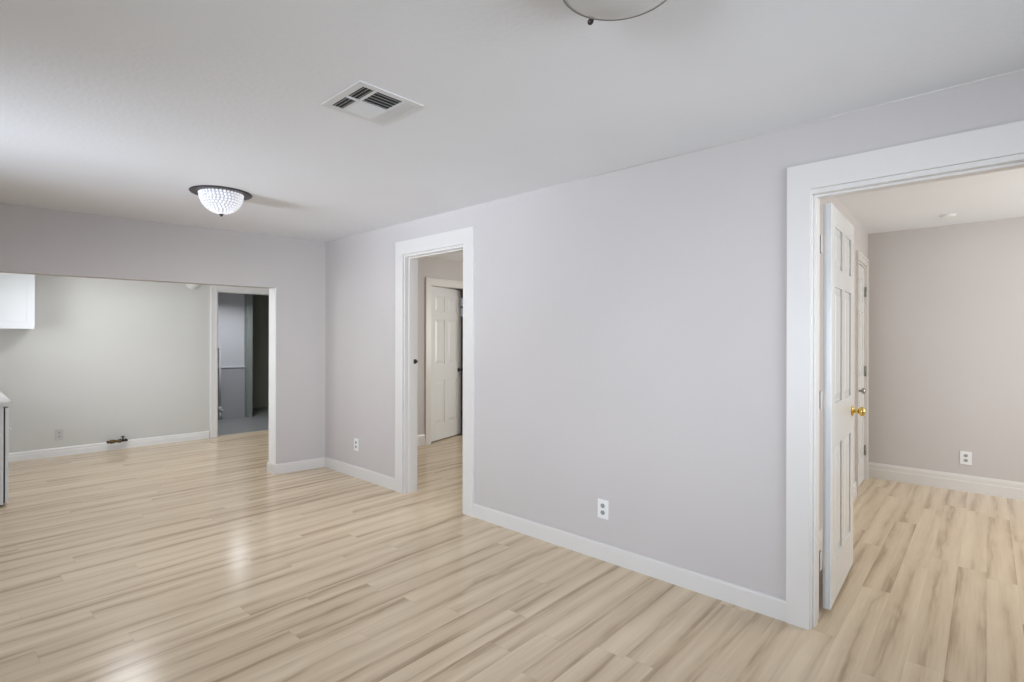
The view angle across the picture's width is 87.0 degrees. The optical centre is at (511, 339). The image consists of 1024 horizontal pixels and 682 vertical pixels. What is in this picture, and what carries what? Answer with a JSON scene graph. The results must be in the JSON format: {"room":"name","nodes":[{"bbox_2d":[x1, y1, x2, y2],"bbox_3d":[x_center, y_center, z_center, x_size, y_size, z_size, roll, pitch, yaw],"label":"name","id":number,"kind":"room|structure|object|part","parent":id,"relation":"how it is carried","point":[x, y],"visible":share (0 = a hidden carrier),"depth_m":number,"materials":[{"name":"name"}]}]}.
{"room":"empty living room","nodes":[
{"label":"empty living room","id":0,"kind":"room"},
{"bbox_2d":[0,275,209,452],"bbox_3d":[-4.744,0.130,6.905,0.140,2.450,4.270,0,0,43],"label":"wall","id":1,"kind":"structure","parent":0,"point":[103,360],"depth_m":6.58,"materials":[{"name":"paint"}]},
{"bbox_2d":[0,273,34,328],"bbox_3d":[-5.622,-0.515,5.630,0.330,0.804,0.943,0,0,43],"label":"upper cabinet","id":2,"kind":"object","parent":1,"relation":"attached to","point":[17,291],"visible":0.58,"depth_m":5.76,"materials":[{"name":"white laminate"}]},
{"bbox_2d":[55,429,62,439],"bbox_3d":[-5.251,1.105,6.263,0.009,0.125,0.075,0,0,43],"label":"wall outlet","id":3,"kind":"object","parent":1,"relation":"attached to","point":[58,432],"visible":1,"depth_m":6.26,"materials":[{"name":"beige plastic"}]},
{"bbox_2d":[9,431,208,461],"bbox_3d":[-4.488,1.306,7.066,0.016,0.100,3.320,0,0,43],"label":"baseboard","id":4,"kind":"structure","parent":1,"relation":"attached to","point":[87,448],"depth_m":6.54,"materials":[{"name":"white paint"}]},
{"bbox_2d":[107,436,127,443],"bbox_3d":[-4.849,1.231,6.631,0.088,0.080,0.213,0,0,43],"label":"gas valve","id":5,"kind":"object","parent":1,"relation":"attached to","point":[122,439],"visible":1,"depth_m":6.61,"materials":[{"name":"gold metal"}]},
{"bbox_2d":[185,284,199,288],"bbox_3d":[-4.284,-0.769,7.257,0.043,0.190,0.190,0,0,43],"label":"smoke detector","id":6,"kind":"object","parent":1,"relation":"attached to","point":[191,286],"visible":0.36,"depth_m":7.24,"materials":[{"name":"white plastic"}]},
{"bbox_2d":[210,285,268,437],"bbox_3d":[-3.870,0.297,7.816,0.162,2.120,0.955,0,0,43],"label":"trim","id":7,"kind":"structure","parent":1,"relation":"attached to","point":[214,289],"depth_m":7.46,"materials":[{"name":"white paint"}]},
{"bbox_2d":[0,203,325,463],"bbox_3d":[-4.356,0.156,3.857,6.081,2.400,0.139,0,0,-40],"label":"wall","id":8,"kind":"structure","parent":0,"point":[33,240],"depth_m":5.13,"materials":[{"name":"beige paint"}]},
{"bbox_2d":[269,288,275,463],"bbox_3d":[-2.439,0.421,5.498,0.148,1.880,0.012,0,0,43],"label":"trim","id":9,"kind":"structure","parent":8,"relation":"attached to","point":[272,292],"depth_m":5.48,"materials":[{"name":"white paint"}]},
{"bbox_2d":[267,457,324,474],"bbox_3d":[-2.224,1.310,5.587,0.572,0.102,0.164,0,0,-24],"label":"baseboard","id":10,"kind":"structure","parent":8,"relation":"attached to","point":[274,469],"depth_m":5.56,"materials":[{"name":"white paint"}]},
{"bbox_2d":[218,292,244,366],"bbox_3d":[-5.232,0.129,8.968,0.120,2.450,1.460,0,0,43],"label":"wall","id":11,"kind":"structure","parent":0,"point":[230,305],"depth_m":9.30,"materials":[{"name":"paint"}]},
{"bbox_2d":[218,346,223,419],"bbox_3d":[-4.921,0.730,9.131,0.100,1.250,0.089,0,0,43],"label":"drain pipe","id":12,"kind":"object","parent":11,"relation":"attached to","point":[220,409],"visible":0.99,"depth_m":9.10,"materials":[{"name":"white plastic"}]},
{"bbox_2d":[218,367,244,418],"bbox_3d":[-5.142,0.922,8.964,0.018,0.865,1.340,0,0,43],"label":"wainscot","id":13,"kind":"structure","parent":11,"relation":"attached to","point":[232,379],"depth_m":9.30,"materials":[{"name":"paint"}]},
{"bbox_2d":[218,366,244,367],"bbox_3d":[-5.136,0.479,8.959,0.032,0.020,1.340,0,0,43],"label":"trim","id":14,"kind":"structure","parent":11,"relation":"attached to","point":[234,366],"depth_m":9.33,"materials":[{"name":"paint"}]},
{"bbox_2d":[244,294,252,416],"bbox_3d":[-5.152,0.129,9.955,1.640,2.450,0.085,0,0,43],"label":"wall","id":15,"kind":"structure","parent":0,"point":[248,301],"depth_m":9.40,"materials":[{"name":"grey paint"}]},
{"bbox_2d":[252,294,268,407],"bbox_3d":[-4.973,0.130,10.844,0.120,2.450,1.455,0,0,43],"label":"wall","id":16,"kind":"structure","parent":0,"point":[260,382],"depth_m":10.73,"materials":[{"name":"grey paint"}]},
{"bbox_2d":[417,257,462,434],"bbox_3d":[-0.884,0.100,7.339,0.120,2.530,3.540,0,0,43],"label":"wall","id":17,"kind":"structure","parent":0,"point":[428,267],"depth_m":6.98,"materials":[{"name":"beige paint"}]},
{"bbox_2d":[417,434,425,445],"bbox_3d":[-0.878,1.295,7.248,0.016,0.140,3.420,0,0,43],"label":"baseboard","id":18,"kind":"structure","parent":17,"relation":"attached to","point":[421,439],"depth_m":6.94,"materials":[{"name":"white paint"}]},
{"bbox_2d":[425,277,462,444],"bbox_3d":[-0.835,0.282,7.375,0.142,2.165,0.950,0,0,43],"label":"trim","id":19,"kind":"structure","parent":17,"relation":"attached to","point":[429,282],"depth_m":7.02,"materials":[{"name":"white paint"}]},
{"bbox_2d":[431,286,462,441],"bbox_3d":[-0.917,0.325,7.429,0.172,2.052,0.755,0,0,27],"label":"door","id":20,"kind":"structure","parent":17,"relation":"in","point":[446,369],"depth_m":7.40,"materials":[{"name":"white wood"}]},
{"bbox_2d":[441,287,462,410],"bbox_3d":[-1.579,0.098,9.632,0.120,2.530,4.160,0,0,43],"label":"wall","id":21,"kind":"structure","parent":0,"point":[441,287],"depth_m":10.21,"materials":[{"name":"beige paint"}]},
{"bbox_2d":[461,295,462,318],"bbox_3d":[-1.042,-0.611,10.199,0.080,0.450,1.000,0,0,43],"label":"window","id":22,"kind":"structure","parent":21,"relation":"in","point":[461,295],"depth_m":10.29,"materials":[{"name":"white glass"}]},
{"bbox_2d":[0,407,1023,681],"bbox_3d":[-1.842,1.422,4.899,13.800,0.120,11.400,0,0,43],"label":"floor","id":23,"kind":"structure","parent":0,"point":[184,561],"depth_m":2.93,"materials":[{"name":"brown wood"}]},
{"bbox_2d":[0,406,10,504],"bbox_3d":[-5.058,0.947,4.896,2.125,0.815,0.624,0,0,43],"label":"base cabinet","id":24,"kind":"object","parent":23,"relation":"on","point":[4,411],"visible":0.88,"depth_m":4.37,"materials":[{"name":"white laminate"}]},
{"bbox_2d":[0,391,11,406],"bbox_3d":[-5.062,0.447,4.891,2.165,0.185,0.645,0,0,43],"label":"countertop","id":25,"kind":"structure","parent":24,"relation":"on","point":[4,401],"depth_m":4.40,"materials":[{"name":"stone"}]},
{"bbox_3d":[-4.281,0.939,4.554,0.525,0.765,0.024,0,0,43],"label":"door","id":26,"kind":"part","parent":24,"relation":"part of","materials":[{"name":"white laminate"}]},
{"bbox_2d":[0,0,1023,261],"bbox_3d":[-0.408,-1.099,2.505,8.436,0.130,9.880,0,0,43],"label":"ceiling","id":27,"kind":"structure","parent":0,"point":[113,108],"depth_m":2.26,"materials":[{"name":"paint"}]},
{"bbox_2d":[189,185,251,216],"bbox_3d":[-2.062,-0.954,3.830,0.398,0.169,0.398,0,0,43],"label":"ceiling lamp","id":28,"kind":"object","parent":27,"relation":"attached to","point":[221,200],"visible":1,"depth_m":3.75,"materials":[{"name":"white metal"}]},
{"bbox_3d":[-2.062,-1.034,3.830,0.398,0.008,0.398,0,0,43],"label":"mounting plate","id":29,"kind":"part","parent":28,"relation":"part of","materials":[{"name":"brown metal"}]},
{"bbox_3d":[-2.062,-0.968,3.830,0.255,0.128,0.255,0,0,43],"label":"lamp shade","id":30,"kind":"part","parent":28,"relation":"part of","materials":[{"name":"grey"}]},
{"bbox_3d":[-2.062,-0.960,3.830,0.291,0.150,0.291,0,0,43],"label":"lamp shade","id":31,"kind":"part","parent":28,"relation":"part of","materials":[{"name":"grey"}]},
{"bbox_2d":[321,80,423,125],"bbox_3d":[-0.615,-1.030,2.381,0.323,0.008,0.320,0,0,43],"label":"ceiling vent","id":32,"kind":"object","parent":27,"relation":"in","point":[363,100],"visible":1,"depth_m":2.37,"materials":[{"name":"white metal"}]},
{"bbox_2d":[563,0,666,24],"bbox_3d":[0.278,-0.971,1.446,0.332,0.122,0.348,0,0,43],"label":"ceiling lamp","id":33,"kind":"object","parent":27,"relation":"attached to","point":[602,10],"visible":1,"depth_m":1.51,"materials":[{"name":"white glass"}]},
{"bbox_2d":[940,214,955,217],"bbox_3d":[3.697,-1.045,4.578,0.110,0.017,0.110,0,0,43],"label":"smoke detector","id":34,"kind":"object","parent":27,"relation":"attached to","point":[944,215],"visible":1,"depth_m":4.56,"materials":[{"name":"white plastic"}]},
{"bbox_2d":[325,70,1023,599],"bbox_3d":[0.700,0.094,3.320,7.940,2.550,0.130,0,0,43],"label":"wall","id":35,"kind":"structure","parent":0,"point":[630,349],"depth_m":3.18,"materials":[{"name":"beige paint"}]},
{"bbox_2d":[354,438,358,450],"bbox_3d":[-1.540,1.041,5.337,0.078,0.118,0.009,0,0,43],"label":"wall outlet","id":36,"kind":"object","parent":35,"relation":"attached to","point":[356,441],"visible":1,"depth_m":5.33,"materials":[{"name":"white plastic"}]},
{"bbox_2d":[395,226,474,516],"bbox_3d":[-0.621,0.248,4.565,1.032,2.235,0.164,0,0,43],"label":"trim","id":37,"kind":"structure","parent":35,"relation":"attached to","point":[407,252],"depth_m":4.79,"materials":[{"name":"white paint"}]},
{"bbox_2d":[324,457,785,621],"bbox_3d":[-0.331,1.312,4.191,4.577,0.108,0.014,0,0,43],"label":"baseboard","id":38,"kind":"structure","parent":35,"relation":"attached to","point":[747,598],"depth_m":3.24,"materials":[{"name":"white paint"}]},
{"bbox_2d":[598,498,608,519],"bbox_3d":[0.564,1.053,3.351,0.078,0.118,0.009,0,0,43],"label":"wall outlet","id":39,"kind":"object","parent":35,"relation":"attached to","point":[603,505],"visible":1,"depth_m":3.35,"materials":[{"name":"white plastic"}]},
{"bbox_2d":[590,69,1023,176],"bbox_3d":[1.654,-1.028,2.332,3.200,0.006,0.006,0,0,43],"label":"trim","id":40,"kind":"structure","parent":35,"relation":"attached to","point":[1021,69],"depth_m":2.49,"materials":[{"name":"white paint"}]},
{"bbox_2d":[819,203,865,609],"bbox_3d":[1.797,0.335,2.968,0.172,2.030,0.788,0,0,40],"label":"door","id":41,"kind":"structure","parent":35,"relation":"in","point":[836,397],"depth_m":2.84,"materials":[{"name":"white wood"}]},
{"bbox_3d":[2.010,0.425,3.225,0.172,0.062,0.062,0,0,40],"label":"knob","id":42,"kind":"part","parent":41,"relation":"part of","materials":[{"name":"gold metal"}]},
{"bbox_2d":[786,120,1023,629],"bbox_3d":[1.751,0.271,2.326,1.008,2.200,0.164,0,0,43],"label":"trim","id":43,"kind":"structure","parent":35,"relation":"attached to","point":[1000,147],"depth_m":2.56,"materials":[{"name":"white paint"}]},
{"bbox_2d":[819,197,867,529],"bbox_3d":[2.469,0.108,4.173,0.120,2.530,3.557,0,0,39],"label":"wall","id":44,"kind":"structure","parent":0,"point":[860,235],"depth_m":3.59,"materials":[{"name":"beige paint"}]},
{"bbox_2d":[819,481,856,550],"bbox_3d":[2.206,1.308,3.749,0.016,0.130,2.571,0,0,39],"label":"baseboard","id":45,"kind":"structure","parent":44,"relation":"attached to","point":[854,483],"depth_m":3.52,"materials":[{"name":"white paint"}]},
{"bbox_2d":[855,250,868,495],"bbox_3d":[3.219,0.297,5.069,0.142,2.155,0.743,0,0,39],"label":"trim","id":46,"kind":"structure","parent":44,"relation":"attached to","point":[861,260],"depth_m":5.26,"materials":[{"name":"white paint"}]},
{"bbox_2d":[858,265,866,487],"bbox_3d":[3.271,0.337,5.040,0.104,2.053,0.584,0,0,39],"label":"door","id":47,"kind":"structure","parent":44,"relation":"in","point":[862,369],"depth_m":5.12,"materials":[{"name":"white wood"}]},
{"bbox_3d":[3.137,0.463,4.849,0.068,0.062,0.062,0,0,39],"label":"knob","id":48,"kind":"part","parent":47,"relation":"part of","materials":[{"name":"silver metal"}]},
{"bbox_2d":[868,217,1023,482],"bbox_3d":[4.776,0.114,4.348,3.423,2.530,0.120,0,0,43],"label":"wall","id":49,"kind":"structure","parent":0,"point":[946,303],"depth_m":4.98,"materials":[{"name":"beige paint"}]},
{"bbox_2d":[869,462,1023,499],"bbox_3d":[4.718,1.304,4.304,3.203,0.150,0.018,0,0,43],"label":"baseboard","id":50,"kind":"structure","parent":49,"relation":"attached to","point":[952,481],"depth_m":4.96,"materials":[{"name":"white paint"}]},
{"bbox_2d":[960,451,971,464],"bbox_3d":[4.108,1.074,4.887,0.082,0.120,0.009,0,0,43],"label":"wall outlet","id":51,"kind":"object","parent":49,"relation":"attached to","point":[965,457],"visible":1,"depth_m":4.88,"materials":[{"name":"white plastic"}]}
]}

